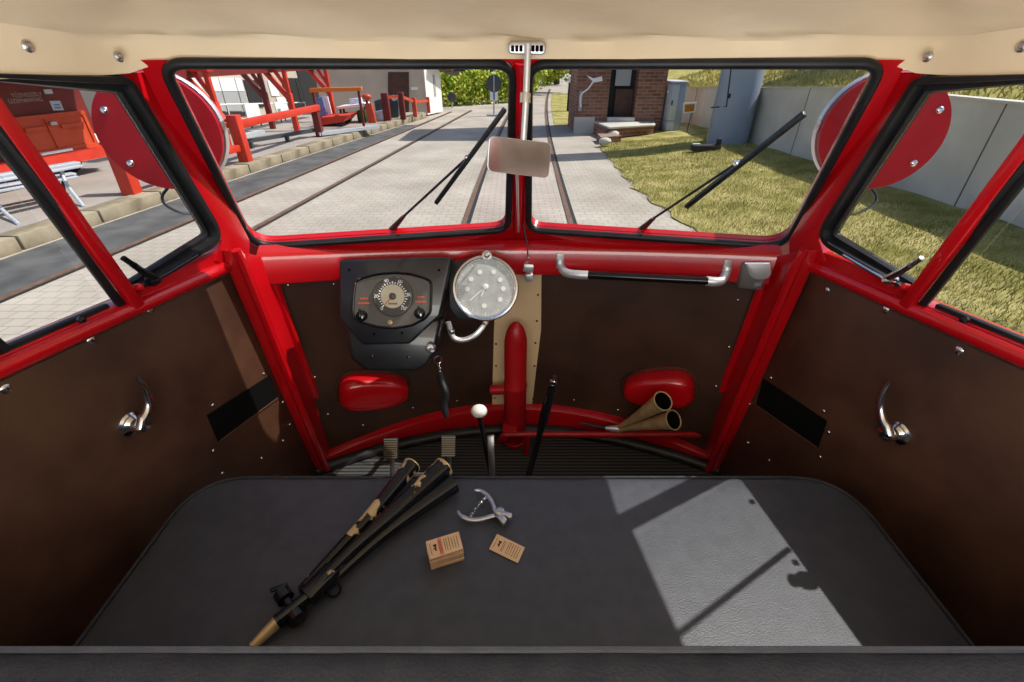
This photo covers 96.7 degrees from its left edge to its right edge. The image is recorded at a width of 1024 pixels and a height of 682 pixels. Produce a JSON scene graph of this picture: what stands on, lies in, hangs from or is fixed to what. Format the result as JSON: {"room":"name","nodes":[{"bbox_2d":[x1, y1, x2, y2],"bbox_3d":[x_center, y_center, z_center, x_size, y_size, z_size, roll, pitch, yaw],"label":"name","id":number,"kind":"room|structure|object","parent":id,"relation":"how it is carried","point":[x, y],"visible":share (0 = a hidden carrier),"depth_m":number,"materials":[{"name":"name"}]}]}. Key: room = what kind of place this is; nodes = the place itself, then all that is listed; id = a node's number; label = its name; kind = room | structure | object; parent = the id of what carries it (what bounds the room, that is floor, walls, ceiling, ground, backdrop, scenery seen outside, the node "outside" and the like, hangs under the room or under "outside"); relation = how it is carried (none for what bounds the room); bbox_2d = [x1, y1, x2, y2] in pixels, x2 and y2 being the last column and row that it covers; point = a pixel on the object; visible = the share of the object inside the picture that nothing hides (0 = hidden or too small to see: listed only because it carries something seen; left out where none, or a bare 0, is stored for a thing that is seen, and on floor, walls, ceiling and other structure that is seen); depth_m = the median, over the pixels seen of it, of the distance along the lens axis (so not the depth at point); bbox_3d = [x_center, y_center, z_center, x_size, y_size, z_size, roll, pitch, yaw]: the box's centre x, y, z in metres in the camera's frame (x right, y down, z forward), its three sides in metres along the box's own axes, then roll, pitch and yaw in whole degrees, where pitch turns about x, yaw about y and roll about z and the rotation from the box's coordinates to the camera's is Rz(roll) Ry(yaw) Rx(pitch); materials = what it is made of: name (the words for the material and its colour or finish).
{"room":"vehicle interior","nodes":[
{"label":"vehicle interior","id":0,"kind":"room"},
{"bbox_2d":[0,0,1023,78],"bbox_3d":[0.018,0.036,-0.128,1.624,0.129,2.346,0,32,0],"label":"ceiling","id":1,"kind":"structure","parent":0,"point":[45,37],"depth_m":0.73,"materials":[{"name":"fabric"}]},
{"bbox_2d":[320,435,714,475],"bbox_3d":[0.018,1.016,0.639,1.700,0.040,2.600,0,32,0],"label":"floor","id":2,"kind":"structure","parent":0,"point":[556,456],"depth_m":1.56,"materials":[{"name":"rubber"}]},
{"bbox_2d":[384,437,397,475],"bbox_3d":[-0.385,0.394,1.445,0.048,0.158,0.098,0,32,0],"label":"foot pedal","id":3,"kind":"object","parent":2,"relation":"on","point":[390,443],"visible":0.67,"depth_m":1.43,"materials":[{"name":"metal"}]},
{"bbox_2d":[441,435,455,466],"bbox_3d":[-0.202,0.390,1.443,0.048,0.166,0.098,0,32,0],"label":"foot pedal","id":4,"kind":"object","parent":2,"relation":"on","point":[448,442],"visible":0.66,"depth_m":1.43,"materials":[{"name":"black rubber"}]},
{"bbox_2d":[471,404,494,475],"bbox_3d":[-0.070,0.350,1.350,0.046,0.335,0.142,-17,36,-25],"label":"lever","id":5,"kind":"object","parent":2,"relation":"on","point":[478,411],"visible":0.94,"depth_m":1.31,"materials":[{"name":"black paint"}]},
{"bbox_2d":[490,321,526,448],"bbox_3d":[-0.012,0.151,1.513,0.124,0.494,0.083,0,32,0],"label":"column","id":6,"kind":"structure","parent":2,"relation":"on","point":[513,389],"depth_m":1.47,"materials":[{"name":"red metal"}]},
{"bbox_2d":[0,476,1023,681],"bbox_3d":[0.018,0.517,0.700,1.580,0.737,0.679,0,32,0],"label":"bench","id":7,"kind":"object","parent":2,"relation":"on","point":[614,578],"visible":1,"depth_m":0.74,"materials":[{"name":"black leather"}]},
{"bbox_2d":[249,458,458,645],"bbox_3d":[-0.276,0.334,0.801,0.129,0.056,0.402,25,40,34],"label":"flags","id":8,"kind":"object","parent":7,"relation":"on","point":[380,521],"visible":0.99,"depth_m":0.79,"materials":[{"name":"black fabric"}]},
{"bbox_2d":[456,488,511,525],"bbox_3d":[-0.047,0.319,0.857,0.100,0.017,0.074,19,37,27],"label":"ticket punch","id":9,"kind":"object","parent":7,"relation":"on","point":[499,513],"visible":1,"depth_m":0.85,"materials":[{"name":"metal"}]},
{"bbox_2d":[489,534,524,562],"bbox_3d":[-0.009,0.366,0.804,0.059,0.002,0.033,16,35,23],"label":"ticket","id":10,"kind":"object","parent":7,"relation":"on","point":[501,545],"visible":1,"depth_m":0.80,"materials":[{"name":"brown paper"}]},
{"bbox_2d":[493,538,520,557],"bbox_3d":[-0.009,0.365,0.804,0.048,0.001,0.024,16,35,23],"label":"print","id":11,"kind":"object","parent":10,"relation":"on","point":[505,547],"depth_m":0.80,"materials":[{"name":"brown paper"}]},
{"label":"ticket","id":12,"kind":"object","parent":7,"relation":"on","visible":0},
{"label":"ticket","id":13,"kind":"object","parent":12,"relation":"on","visible":0},
{"bbox_2d":[432,557,463,568],"bbox_3d":[-0.114,0.371,0.791,0.058,0.002,0.035,-10,34,-16],"label":"ticket","id":14,"kind":"object","parent":13,"relation":"on","point":[462,557],"visible":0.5,"depth_m":0.78,"materials":[{"name":"paper"}]},
{"bbox_2d":[427,552,461,567],"bbox_3d":[-0.115,0.369,0.790,0.058,0.002,0.035,-12,34,-18],"label":"ticket","id":15,"kind":"object","parent":14,"relation":"on","point":[427,552],"visible":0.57,"depth_m":0.77,"materials":[{"name":"paper"}]},
{"bbox_3d":[-0.115,0.367,0.790,0.065,0.002,0.053,0,32,1],"label":"ticket","id":16,"kind":"object","parent":15,"relation":"on","visible":0},
{"label":"ticket","id":17,"kind":"object","parent":16,"relation":"on","visible":0},
{"bbox_3d":[-0.116,0.363,0.788,0.065,0.002,0.053,1,32,1],"label":"ticket","id":18,"kind":"object","parent":17,"relation":"on","visible":0},
{"bbox_2d":[431,554,463,565],"bbox_3d":[-0.114,0.363,0.785,0.058,0.002,0.035,-11,34,-16],"label":"ticket","id":19,"kind":"object","parent":18,"relation":"on","point":[463,554],"visible":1,"depth_m":0.77,"materials":[{"name":"paper"}]},
{"label":"ticket","id":20,"kind":"object","parent":19,"relation":"on","visible":0},
{"bbox_2d":[427,549,463,564],"bbox_3d":[-0.115,0.360,0.783,0.058,0.002,0.035,-11,34,-17],"label":"ticket","id":21,"kind":"object","parent":20,"relation":"on","point":[427,549],"visible":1,"depth_m":0.77,"materials":[{"name":"paper"}]},
{"bbox_2d":[431,551,463,563],"bbox_3d":[-0.114,0.358,0.783,0.058,0.002,0.035,-11,34,-17],"label":"ticket","id":22,"kind":"object","parent":21,"relation":"on","point":[463,551],"visible":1,"depth_m":0.77,"materials":[{"name":"paper"}]},
{"bbox_3d":[-0.115,0.356,0.783,0.065,0.002,0.053,-1,32,-1],"label":"ticket","id":23,"kind":"object","parent":22,"relation":"on","visible":0},
{"bbox_2d":[429,550,462,560],"bbox_3d":[-0.115,0.354,0.781,0.058,0.002,0.035,-10,34,-16],"label":"ticket","id":24,"kind":"object","parent":23,"relation":"on","point":[461,550],"visible":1,"depth_m":0.77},
{"label":"ticket","id":25,"kind":"object","parent":24,"relation":"on","visible":0},
{"bbox_3d":[-0.116,0.351,0.779,0.065,0.002,0.053,0,32,0],"label":"ticket","id":26,"kind":"object","parent":25,"relation":"on","visible":0},
{"bbox_2d":[426,531,462,559],"bbox_3d":[-0.115,0.349,0.778,0.058,0.002,0.035,-11,34,-17],"label":"ticket","id":27,"kind":"object","parent":26,"relation":"on","point":[450,543],"visible":1,"depth_m":0.78,"materials":[{"name":"brown paper"}]},
{"bbox_2d":[429,536,458,552],"bbox_3d":[-0.116,0.348,0.778,0.048,0.001,0.026,-11,34,-17],"label":"print","id":28,"kind":"object","parent":27,"relation":"on","point":[444,544],"depth_m":0.78,"materials":[{"name":"brown paper"}]},
{"bbox_2d":[525,375,556,475],"bbox_3d":[0.072,0.304,1.342,0.028,0.420,0.159,26,41,35],"label":"lever","id":29,"kind":"object","parent":2,"relation":"on","point":[552,385],"visible":0.95,"depth_m":1.31,"materials":[{"name":"black paint"}]},
{"bbox_2d":[497,419,700,454],"bbox_3d":[0.320,0.334,1.588,0.748,0.101,0.077,0,32,0],"label":"support rail","id":30,"kind":"object","parent":2,"relation":"on","point":[508,431],"visible":0.83,"depth_m":1.54,"materials":[{"name":"red metal"}]},
{"bbox_2d":[580,391,681,432],"bbox_3d":[0.368,0.221,1.426,0.092,0.268,0.314,-26,40,-35],"label":"horn","id":31,"kind":"object","parent":30,"relation":"on","point":[661,401],"visible":1,"depth_m":1.35,"materials":[{"name":"gold metal"}]},
{"bbox_2d":[120,59,925,475],"bbox_3d":[0.018,-0.026,1.299,1.497,1.361,0.478,0,32,0],"label":"wall","id":32,"kind":"structure","parent":0,"point":[590,334],"depth_m":1.34,"materials":[{"name":"red metal"}]},
{"bbox_2d":[91,69,229,215],"bbox_3d":[-0.823,-0.457,1.057,0.295,0.304,0.241,0,32,0],"label":"disc","id":33,"kind":"object","parent":32,"relation":"attached to","point":[116,133],"visible":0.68,"depth_m":1.07,"materials":[{"name":"metal"}]},
{"bbox_2d":[162,57,515,246],"bbox_3d":[-0.307,-0.393,1.038,0.682,0.433,0.254,-8,33,-13],"label":"window frame","id":34,"kind":"structure","parent":32,"relation":"in","point":[170,67],"depth_m":0.86,"materials":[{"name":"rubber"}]},
{"bbox_2d":[335,370,409,411],"bbox_3d":[-0.449,0.160,1.480,0.238,0.158,0.082,-12,34,-19],"label":"oval cover","id":35,"kind":"object","parent":32,"relation":"attached to","point":[358,390],"visible":0.98,"depth_m":1.45,"materials":[{"name":"red metal"}]},
{"bbox_2d":[339,257,454,370],"bbox_3d":[-0.303,-0.081,1.246,0.289,0.309,0.212,0,32,0],"label":"panel","id":36,"kind":"object","parent":32,"relation":"attached to","point":[390,309],"visible":1,"depth_m":1.17,"materials":[{"name":"black metal"}]},
{"bbox_2d":[425,343,449,417],"bbox_3d":[-0.195,0.098,1.197,0.033,0.175,0.131,-13,35,-20],"label":"key","id":37,"kind":"object","parent":36,"relation":"hanging from","point":[430,347],"visible":1,"depth_m":1.18,"materials":[{"name":"metal"}]},
{"bbox_2d":[445,250,518,342],"bbox_3d":[-0.080,-0.110,1.224,0.175,0.301,0.204,-25,40,-33],"label":"gauge","id":38,"kind":"object","parent":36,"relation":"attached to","point":[484,287],"visible":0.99,"depth_m":1.16,"materials":[{"name":"silver metal"}]},
{"bbox_2d":[386,107,506,233],"bbox_3d":[-0.179,-0.410,1.147,0.359,0.332,0.036,10,33,15],"label":"windscreen wiper","id":39,"kind":"object","parent":32,"relation":"attached to","point":[460,167],"visible":0.98,"depth_m":1.13,"materials":[{"name":"black rubber"}]},
{"bbox_2d":[487,41,550,231],"bbox_3d":[0.014,-0.416,1.043,0.128,0.449,0.319,0,32,0],"label":"mirror","id":40,"kind":"object","parent":32,"relation":"attached to","point":[522,156],"visible":1,"depth_m":0.90,"materials":[{"name":"metal"}]},
{"bbox_2d":[522,225,533,281],"bbox_3d":[0.045,-0.247,1.291,0.033,0.157,0.041,0,32,0],"label":"whistle","id":41,"kind":"object","parent":32,"relation":"hanging from","point":[528,268],"visible":1,"depth_m":1.30,"materials":[{"name":"silver metal"}]},
{"bbox_2d":[622,367,697,408],"bbox_3d":[0.477,0.154,1.480,0.240,0.164,0.080,12,34,18],"label":"oval cover","id":42,"kind":"object","parent":32,"relation":"attached to","point":[638,387],"visible":0.91,"depth_m":1.44,"materials":[{"name":"red metal"}]},
{"bbox_2d":[525,57,883,286],"bbox_3d":[0.343,-0.349,1.065,0.682,0.538,0.254,8,33,13],"label":"window frame","id":43,"kind":"structure","parent":32,"relation":"in","point":[874,67],"depth_m":0.89,"materials":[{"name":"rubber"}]},
{"bbox_2d":[635,111,806,232],"bbox_3d":[0.463,-0.374,1.088,0.030,0.341,0.352,-25,40,-34],"label":"windscreen wiper","id":44,"kind":"object","parent":32,"relation":"attached to","point":[737,164],"visible":0.91,"depth_m":1.03,"materials":[{"name":"black rubber"}]},
{"bbox_2d":[734,262,770,289],"bbox_3d":[0.620,-0.178,1.183,0.057,0.086,0.084,0,32,0],"label":"ashtray","id":45,"kind":"object","parent":32,"relation":"on","point":[752,275],"visible":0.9,"depth_m":1.17,"materials":[{"name":"grey metal"}]},
{"bbox_2d":[811,69,951,215],"bbox_3d":[0.834,-0.475,1.086,0.326,0.304,0.205,-13,35,-20],"label":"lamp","id":46,"kind":"object","parent":32,"relation":"attached to","point":[927,132],"visible":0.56,"depth_m":1.07,"materials":[{"name":"red metal"}]},
{"bbox_3d":[-0.817,1.055,0.013,0.030,1.000,1.500,0,32,0],"label":"wall","id":47,"kind":"structure","parent":0,"visible":0},
{"bbox_2d":[0,73,317,645],"bbox_3d":[-0.726,0.176,0.855,0.089,1.192,0.935,6,33,9],"label":"door","id":48,"kind":"structure","parent":47,"relation":"in","point":[115,411],"depth_m":0.82,"materials":[{"name":"red paint"}]},
{"bbox_3d":[0.853,1.055,0.013,0.030,1.000,1.500,0,32,0],"label":"wall","id":49,"kind":"structure","parent":0,"visible":0},
{"bbox_2d":[717,74,1023,645],"bbox_3d":[0.762,0.176,0.855,0.089,1.192,0.935,-6,33,-9],"label":"door","id":50,"kind":"structure","parent":49,"relation":"in","point":[901,399],"depth_m":0.85,"materials":[{"name":"red paint"}]},
{"label":"outside","id":51,"kind":"structure","parent":0,"visible":0},
{"bbox_2d":[539,70,569,84],"bbox_3d":[2.381,-15.806,26.254,2.670,1.912,1.791,-18,36,-26],"label":"bush","id":52,"kind":"object","parent":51,"point":[553,75],"visible":0.33,"depth_m":26.53,"materials":[{"name":"green plant"}]},
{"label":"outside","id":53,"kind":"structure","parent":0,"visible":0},
{"bbox_2d":[667,70,1023,99],"bbox_3d":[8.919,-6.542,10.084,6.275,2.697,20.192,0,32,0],"label":"grass","id":54,"kind":"structure","parent":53,"point":[834,76],"depth_m":10.56,"materials":[{"name":"green plant"}]},
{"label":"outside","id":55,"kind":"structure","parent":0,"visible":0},
{"bbox_2d":[0,70,697,341],"bbox_3d":[0.018,-11.683,22.185,120.000,0.030,130.000,0,32,0],"label":"paved ground","id":56,"kind":"structure","parent":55,"point":[379,195],"depth_m":7.22,"materials":[{"name":"grey concrete"}]},
{"bbox_2d":[0,237,21,257],"bbox_3d":[-5.830,-0.848,4.765,0.297,0.164,1.022,5,32,7],"label":"kerb stone","id":57,"kind":"object","parent":56,"relation":"on","point":[8,245],"visible":1,"depth_m":5.09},
{"bbox_2d":[0,211,101,248],"bbox_3d":[-5.678,-1.381,5.611,0.296,0.167,1.025,5,32,7],"label":"kerb stone","id":58,"kind":"object","parent":56,"relation":"on","point":[31,235],"visible":0.6,"depth_m":5.40,"materials":[{"name":"beige stone"}]},
{"bbox_2d":[80,192,161,221],"bbox_3d":[-5.519,-1.911,6.458,0.296,0.163,1.028,5,32,8],"label":"kerb stone","id":59,"kind":"object","parent":56,"relation":"on","point":[107,211],"visible":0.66,"depth_m":6.37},
{"bbox_2d":[143,187,178,201],"bbox_3d":[-5.353,-2.446,7.304,0.296,0.168,1.030,5,33,8],"label":"kerb stone","id":60,"kind":"object","parent":56,"relation":"on","point":[171,194],"visible":0.28,"depth_m":6.97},
{"bbox_2d":[79,70,318,118],"bbox_3d":[-8.629,-10.036,17.824,1.535,3.377,16.351,5,33,9],"label":"station building","id":61,"kind":"structure","parent":56,"relation":"on","point":[231,89],"depth_m":14.79,"materials":[{"name":"white paint"}]},
{"bbox_2d":[0,125,415,295],"bbox_3d":[-5.259,-0.523,4.396,4.469,0.001,24.000,0,32,0],"label":"strip","id":62,"kind":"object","parent":56,"relation":"on","point":[20,270],"visible":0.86,"depth_m":5.98,"materials":[{"name":"grey asphalt"}]},
{"bbox_2d":[0,112,429,232],"bbox_3d":[-12.527,-3.111,8.379,18.911,0.150,21.500,0,32,0],"label":"barrier","id":63,"kind":"object","parent":56,"relation":"on","point":[96,183],"visible":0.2,"depth_m":7.62,"materials":[{"name":"grey concrete"}]},
{"bbox_2d":[0,172,78,224],"bbox_3d":[-6.535,-1.655,5.671,1.211,0.310,2.465,13,35,20],"label":"bench","id":64,"kind":"object","parent":63,"relation":"on","point":[10,186],"visible":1,"depth_m":6.02,"materials":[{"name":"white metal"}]},
{"bbox_2d":[0,161,85,206],"bbox_3d":[-6.290,-1.923,5.928,0.909,0.487,1.673,4,32,7],"label":"bench","id":65,"kind":"object","parent":63,"relation":"on","point":[60,167],"visible":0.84,"depth_m":6.22,"materials":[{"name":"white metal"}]},
{"bbox_2d":[0,82,105,183],"bbox_3d":[-8.166,-3.306,6.528,3.200,2.150,3.236,5,33,9],"label":"wagon","id":66,"kind":"object","parent":63,"relation":"on","point":[58,121],"visible":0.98,"depth_m":7.28,"materials":[{"name":"metal"}]},
{"bbox_2d":[184,70,231,145],"bbox_3d":[-6.659,-5.029,9.842,0.895,1.540,0.160,7,33,11],"label":"column","id":67,"kind":"structure","parent":63,"relation":"on","point":[207,85],"depth_m":9.54,"materials":[{"name":"red metal"}]},
{"bbox_2d":[175,70,302,77],"bbox_3d":[-6.427,-6.789,11.383,0.250,0.220,7.622,5,33,9],"label":"beam","id":68,"kind":"structure","parent":67,"relation":"on","point":[182,73],"depth_m":10.36,"materials":[{"name":"red metal"}]},
{"bbox_2d":[104,100,323,194],"bbox_3d":[-5.319,-4.123,8.870,0.672,1.050,5.859,3,32,4],"label":"frame","id":69,"kind":"object","parent":63,"relation":"on","point":[128,184],"visible":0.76,"depth_m":8.50,"materials":[{"name":"metal"}]},
{"bbox_2d":[243,103,261,127],"bbox_3d":[-7.351,-6.439,12.952,0.050,0.617,0.604,5,33,9],"label":"notice board","id":70,"kind":"object","parent":63,"relation":"on","point":[251,109],"visible":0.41,"depth_m":12.86,"materials":[{"name":"white"}]},
{"bbox_2d":[241,73,275,128],"bbox_3d":[-7.012,-6.646,12.415,0.895,1.540,0.160,7,33,11],"label":"column","id":71,"kind":"structure","parent":63,"relation":"on","point":[261,91],"depth_m":12.24,"materials":[{"name":"red metal"}]},
{"bbox_2d":[273,102,285,121],"bbox_3d":[-7.125,-7.078,14.030,0.050,0.553,0.460,5,33,9],"label":"notice board","id":72,"kind":"object","parent":63,"relation":"on","point":[279,106],"visible":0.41,"depth_m":13.94,"materials":[{"name":"white"}]},
{"bbox_2d":[263,70,299,130],"bbox_3d":[-6.181,-6.441,12.089,0.895,1.540,0.160,7,33,11],"label":"column","id":73,"kind":"structure","parent":63,"relation":"on","point":[286,92],"depth_m":11.89,"materials":[{"name":"red metal"}]},
{"bbox_2d":[247,128,323,148],"bbox_3d":[-5.366,-4.780,10.715,0.152,0.190,2.434,15,35,22],"label":"pipe","id":74,"kind":"object","parent":63,"relation":"on","point":[286,135],"visible":0.73,"depth_m":10.60,"materials":[{"name":"grey metal"}]},
{"bbox_2d":[246,130,265,137],"bbox_3d":[-5.763,-4.531,9.990,0.160,0.070,0.967,3,32,5],"label":"metal bar","id":75,"kind":"object","parent":74,"relation":"on","point":[256,132],"visible":0.64,"depth_m":10.10,"materials":[{"name":"grey"}]},
{"bbox_2d":[306,70,335,113],"bbox_3d":[-5.817,-7.517,13.800,0.895,1.540,0.160,7,33,11],"label":"column","id":76,"kind":"structure","parent":63,"relation":"on","point":[325,77],"depth_m":13.58,"materials":[{"name":"red metal"}]},
{"bbox_2d":[309,87,364,125],"bbox_3d":[-4.842,-6.538,12.787,1.440,1.060,0.210,0,32,0],"label":"beam","id":77,"kind":"structure","parent":63,"relation":"on","point":[331,89],"depth_m":12.46,"materials":[{"name":"orange paint"}]},
{"bbox_2d":[320,112,356,125],"bbox_3d":[-5.179,-6.576,13.466,1.062,0.302,1.000,0,32,0],"label":"trolley","id":78,"kind":"object","parent":63,"relation":"on","point":[338,119],"visible":0.74,"depth_m":13.07,"materials":[{"name":"metal"}]},
{"bbox_2d":[316,97,326,115],"bbox_3d":[-5.631,-6.902,13.408,0.282,0.510,0.050,0,32,0],"label":"poster board","id":79,"kind":"object","parent":78,"relation":"on","point":[319,100],"visible":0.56,"depth_m":13.38,"materials":[{"name":"blue"}]},
{"bbox_2d":[323,96,331,114],"bbox_3d":[-5.456,-6.971,13.483,0.168,0.486,0.050,0,32,0],"label":"poster board","id":80,"kind":"object","parent":78,"relation":"on","point":[326,99],"visible":1,"depth_m":13.46,"materials":[{"name":"white"}]},
{"bbox_2d":[319,125,379,135],"bbox_3d":[-4.296,-5.576,12.028,0.160,0.070,1.827,23,39,32],"label":"metal bar","id":81,"kind":"object","parent":63,"relation":"on","point":[371,126],"visible":1,"depth_m":11.97,"materials":[{"name":"grey"}]},
{"bbox_2d":[336,102,369,112],"bbox_3d":[-4.834,-7.013,13.958,0.846,0.539,0.700,0,32,0],"label":"table","id":82,"kind":"object","parent":63,"relation":"on","point":[343,107],"visible":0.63,"depth_m":13.57,"materials":[{"name":"white"}]},
{"bbox_2d":[356,109,367,121],"bbox_3d":[-4.577,-6.917,13.960,0.250,0.340,0.400,0,32,0],"label":"crate","id":83,"kind":"object","parent":63,"relation":"on","point":[364,110],"visible":0.73,"depth_m":13.82,"materials":[{"name":"green plastic"}]},
{"bbox_2d":[362,94,376,122],"bbox_3d":[-4.292,-6.954,13.701,0.341,0.875,0.200,0,32,0],"label":"stand","id":84,"kind":"object","parent":63,"relation":"on","point":[371,117],"visible":0.94,"depth_m":13.62,"materials":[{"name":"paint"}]},
{"bbox_2d":[390,94,399,117],"bbox_3d":[-3.835,-7.713,14.942,0.301,0.670,0.490,0,32,0],"label":"machine","id":85,"kind":"object","parent":63,"relation":"on","point":[394,104],"visible":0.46,"depth_m":14.84,"materials":[{"name":"grey"}]},
{"bbox_2d":[380,92,430,120],"bbox_3d":[-3.316,-7.795,14.961,0.449,0.774,2.694,13,34,19],"label":"fence","id":86,"kind":"object","parent":63,"relation":"on","point":[385,97],"visible":0.94,"depth_m":14.25,"materials":[{"name":"metal"}]},
{"bbox_2d":[0,112,450,302],"bbox_3d":[-3.788,-3.719,9.474,0.117,0.014,20.211,4,32,7],"label":"track rail","id":87,"kind":"object","parent":56,"relation":"on","point":[22,290],"visible":0.91,"depth_m":5.67,"materials":[{"name":"black"}]},
{"bbox_2d":[222,165,249,180],"bbox_3d":[-5.180,-2.975,8.152,0.295,0.162,1.034,5,33,8],"label":"kerb stone","id":88,"kind":"object","parent":56,"relation":"on","point":[230,172],"visible":0.49,"depth_m":8.28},
{"bbox_2d":[233,154,281,172],"bbox_3d":[-5.001,-3.510,8.997,0.295,0.168,1.037,6,33,9],"label":"kerb stone","id":89,"kind":"object","parent":56,"relation":"on","point":[259,163],"visible":0.85,"depth_m":8.95,"materials":[{"name":"beige stone"}]},
{"bbox_2d":[271,147,309,162],"bbox_3d":[-4.814,-4.040,9.845,0.295,0.161,1.040,6,33,9],"label":"kerb stone","id":90,"kind":"object","parent":56,"relation":"on","point":[292,153],"visible":0.86,"depth_m":9.78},
{"bbox_2d":[296,139,332,153],"bbox_3d":[-4.620,-4.575,10.690,0.294,0.169,1.043,6,33,9],"label":"kerb stone","id":91,"kind":"object","parent":56,"relation":"on","point":[321,144],"visible":0.86,"depth_m":10.63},
{"bbox_2d":[203,110,472,254],"bbox_3d":[-2.795,-3.852,9.685,0.117,0.014,20.644,3,32,5],"label":"track rail","id":92,"kind":"object","parent":56,"relation":"on","point":[282,213],"visible":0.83,"depth_m":7.86,"materials":[{"name":"black"}]},
{"bbox_2d":[324,134,352,145],"bbox_3d":[-4.420,-5.104,11.539,0.294,0.161,1.046,6,33,10],"label":"kerb stone","id":93,"kind":"object","parent":56,"relation":"on","point":[338,139],"visible":0.84,"depth_m":11.47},
{"bbox_2d":[342,129,370,139],"bbox_3d":[-4.212,-5.639,12.383,0.294,0.169,1.049,6,33,10],"label":"kerb stone","id":94,"kind":"object","parent":56,"relation":"on","point":[356,134],"visible":0.61,"depth_m":12.24,"materials":[{"name":"stone"}]},
{"bbox_2d":[371,124,386,133],"bbox_3d":[-3.997,-6.168,13.232,0.293,0.161,1.052,7,33,10],"label":"kerb stone","id":95,"kind":"object","parent":56,"relation":"on","point":[383,127],"visible":0.58,"depth_m":13.29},
{"bbox_2d":[314,70,452,114],"bbox_3d":[-4.392,-9.352,16.683,4.381,2.020,3.004,0,32,0],"label":"house","id":96,"kind":"structure","parent":56,"relation":"on","point":[420,84],"depth_m":15.87,"materials":[{"name":"grey paint"}]},
{"bbox_2d":[377,119,401,128],"bbox_3d":[-3.775,-6.704,14.076,0.293,0.169,1.056,7,33,11],"label":"kerb stone","id":97,"kind":"object","parent":56,"relation":"on","point":[393,123],"visible":0.76,"depth_m":13.99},
{"bbox_2d":[442,70,492,75],"bbox_3d":[-3.782,-18.801,31.884,5.000,1.800,4.000,0,32,0],"label":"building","id":98,"kind":"structure","parent":56,"relation":"on","point":[455,72],"depth_m":30.59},
{"bbox_2d":[440,70,508,106],"bbox_3d":[-1.680,-11.371,20.288,5.495,1.566,1.300,-19,37,-27],"label":"hedge","id":99,"kind":"object","parent":56,"relation":"on","point":[473,82],"visible":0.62,"depth_m":19.96,"materials":[{"name":"green plant"}]},
{"bbox_2d":[486,75,501,115],"bbox_3d":[-0.640,-8.834,16.390,0.547,1.316,0.300,0,32,0],"label":"round traffic sign","id":100,"kind":"object","parent":56,"relation":"on","point":[493,83],"visible":0.98,"depth_m":16.19,"materials":[{"name":"grey"}]},
{"bbox_2d":[471,87,565,222],"bbox_3d":[1.045,-6.111,13.285,3.354,0.001,45.000,0,32,0],"label":"track bed","id":101,"kind":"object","parent":56,"relation":"on","point":[546,203],"visible":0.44,"depth_m":7.36,"materials":[{"name":"grey concrete"}]},
{"bbox_2d":[461,114,507,223],"bbox_3d":[-0.071,-5.854,12.871,0.717,0.014,40.040,1,32,2],"label":"track rail","id":102,"kind":"object","parent":101,"relation":"on","point":[467,218],"visible":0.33,"depth_m":7.46,"materials":[{"name":"black metal"}]},
{"bbox_2d":[533,70,547,92],"bbox_3d":[0.717,-13.211,22.972,2.243,1.742,2.384,0,32,0],"label":"bush","id":103,"kind":"object","parent":56,"relation":"on","point":[537,76],"visible":0.06,"depth_m":22.63,"materials":[{"name":"green plant"}]},
{"bbox_2d":[551,93,568,125],"bbox_3d":[5.081,-10.607,20.451,6.666,0.030,14.692,3,32,4],"label":"lawn","id":104,"kind":"structure","parent":56,"relation":"on","point":[558,100],"depth_m":18.62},
{"bbox_2d":[545,89,576,223],"bbox_3d":[1.349,-5.854,12.871,0.717,0.014,40.040,1,32,2],"label":"track rail","id":105,"kind":"object","parent":56,"relation":"on","point":[571,219],"visible":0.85,"depth_m":8.26,"materials":[{"name":"black metal"}]},
{"bbox_2d":[568,70,668,132],"bbox_3d":[2.994,-8.909,12.176,2.920,6.125,2.200,0,32,0],"label":"hut","id":106,"kind":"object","parent":56,"relation":"on","point":[621,95],"visible":0.52,"depth_m":12.67,"materials":[{"name":"brown brick"}]},
{"bbox_2d":[578,76,601,110],"bbox_3d":[2.124,-6.719,12.366,0.557,0.867,0.290,0,32,0],"label":"lamp","id":107,"kind":"object","parent":106,"relation":"attached to","point":[598,79],"visible":1,"depth_m":12.33,"materials":[{"name":"white"}]},
{"bbox_2d":[599,122,1023,333],"bbox_3d":[3.764,-1.412,5.491,3.548,0.317,20.800,0,32,0],"label":"lawn","id":108,"kind":"structure","parent":56,"relation":"on","point":[693,129],"depth_m":5.94,"materials":[{"name":"green plant"}]},
{"bbox_2d":[593,121,654,144],"bbox_3d":[3.060,-5.415,11.884,1.917,0.320,2.354,0,32,0],"label":"stone steps","id":109,"kind":"structure","parent":108,"relation":"on","point":[606,132],"depth_m":12.18,"materials":[{"name":"concrete"}]},
{"bbox_2d":[660,80,689,130],"bbox_3d":[4.483,-6.627,12.807,0.460,1.230,1.020,0,32,0],"label":"cabinet","id":110,"kind":"object","parent":108,"relation":"on","point":[675,92],"visible":0.73,"depth_m":12.44,"materials":[{"name":"grey metal"}]},
{"bbox_2d":[683,102,695,130],"bbox_3d":[4.758,-6.073,12.321,0.370,0.711,0.044,0,32,0],"label":"sign","id":111,"kind":"object","parent":108,"relation":"on","point":[689,107],"visible":1,"depth_m":12.19,"materials":[{"name":"grey"}]},
{"bbox_2d":[690,138,721,150],"bbox_3d":[4.175,-4.225,9.785,0.620,0.240,0.200,-5,32,-7],"label":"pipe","id":112,"kind":"object","parent":108,"relation":"on","point":[694,146],"visible":0.98,"depth_m":9.73,"materials":[{"name":"black"}]},
{"bbox_2d":[706,70,764,144],"bbox_3d":[5.020,-6.976,9.219,0.913,5.720,0.900,0,32,0],"label":"steel column","id":113,"kind":"structure","parent":108,"relation":"on","point":[738,91],"depth_m":9.98,"materials":[{"name":"grey metal"}]},
{"bbox_2d":[681,86,1023,227],"bbox_3d":[5.603,-1.520,4.655,0.230,1.520,25.500,0,32,0],"label":"wall","id":114,"kind":"structure","parent":56,"relation":"on","point":[983,131],"depth_m":5.74,"materials":[{"name":"concrete"}]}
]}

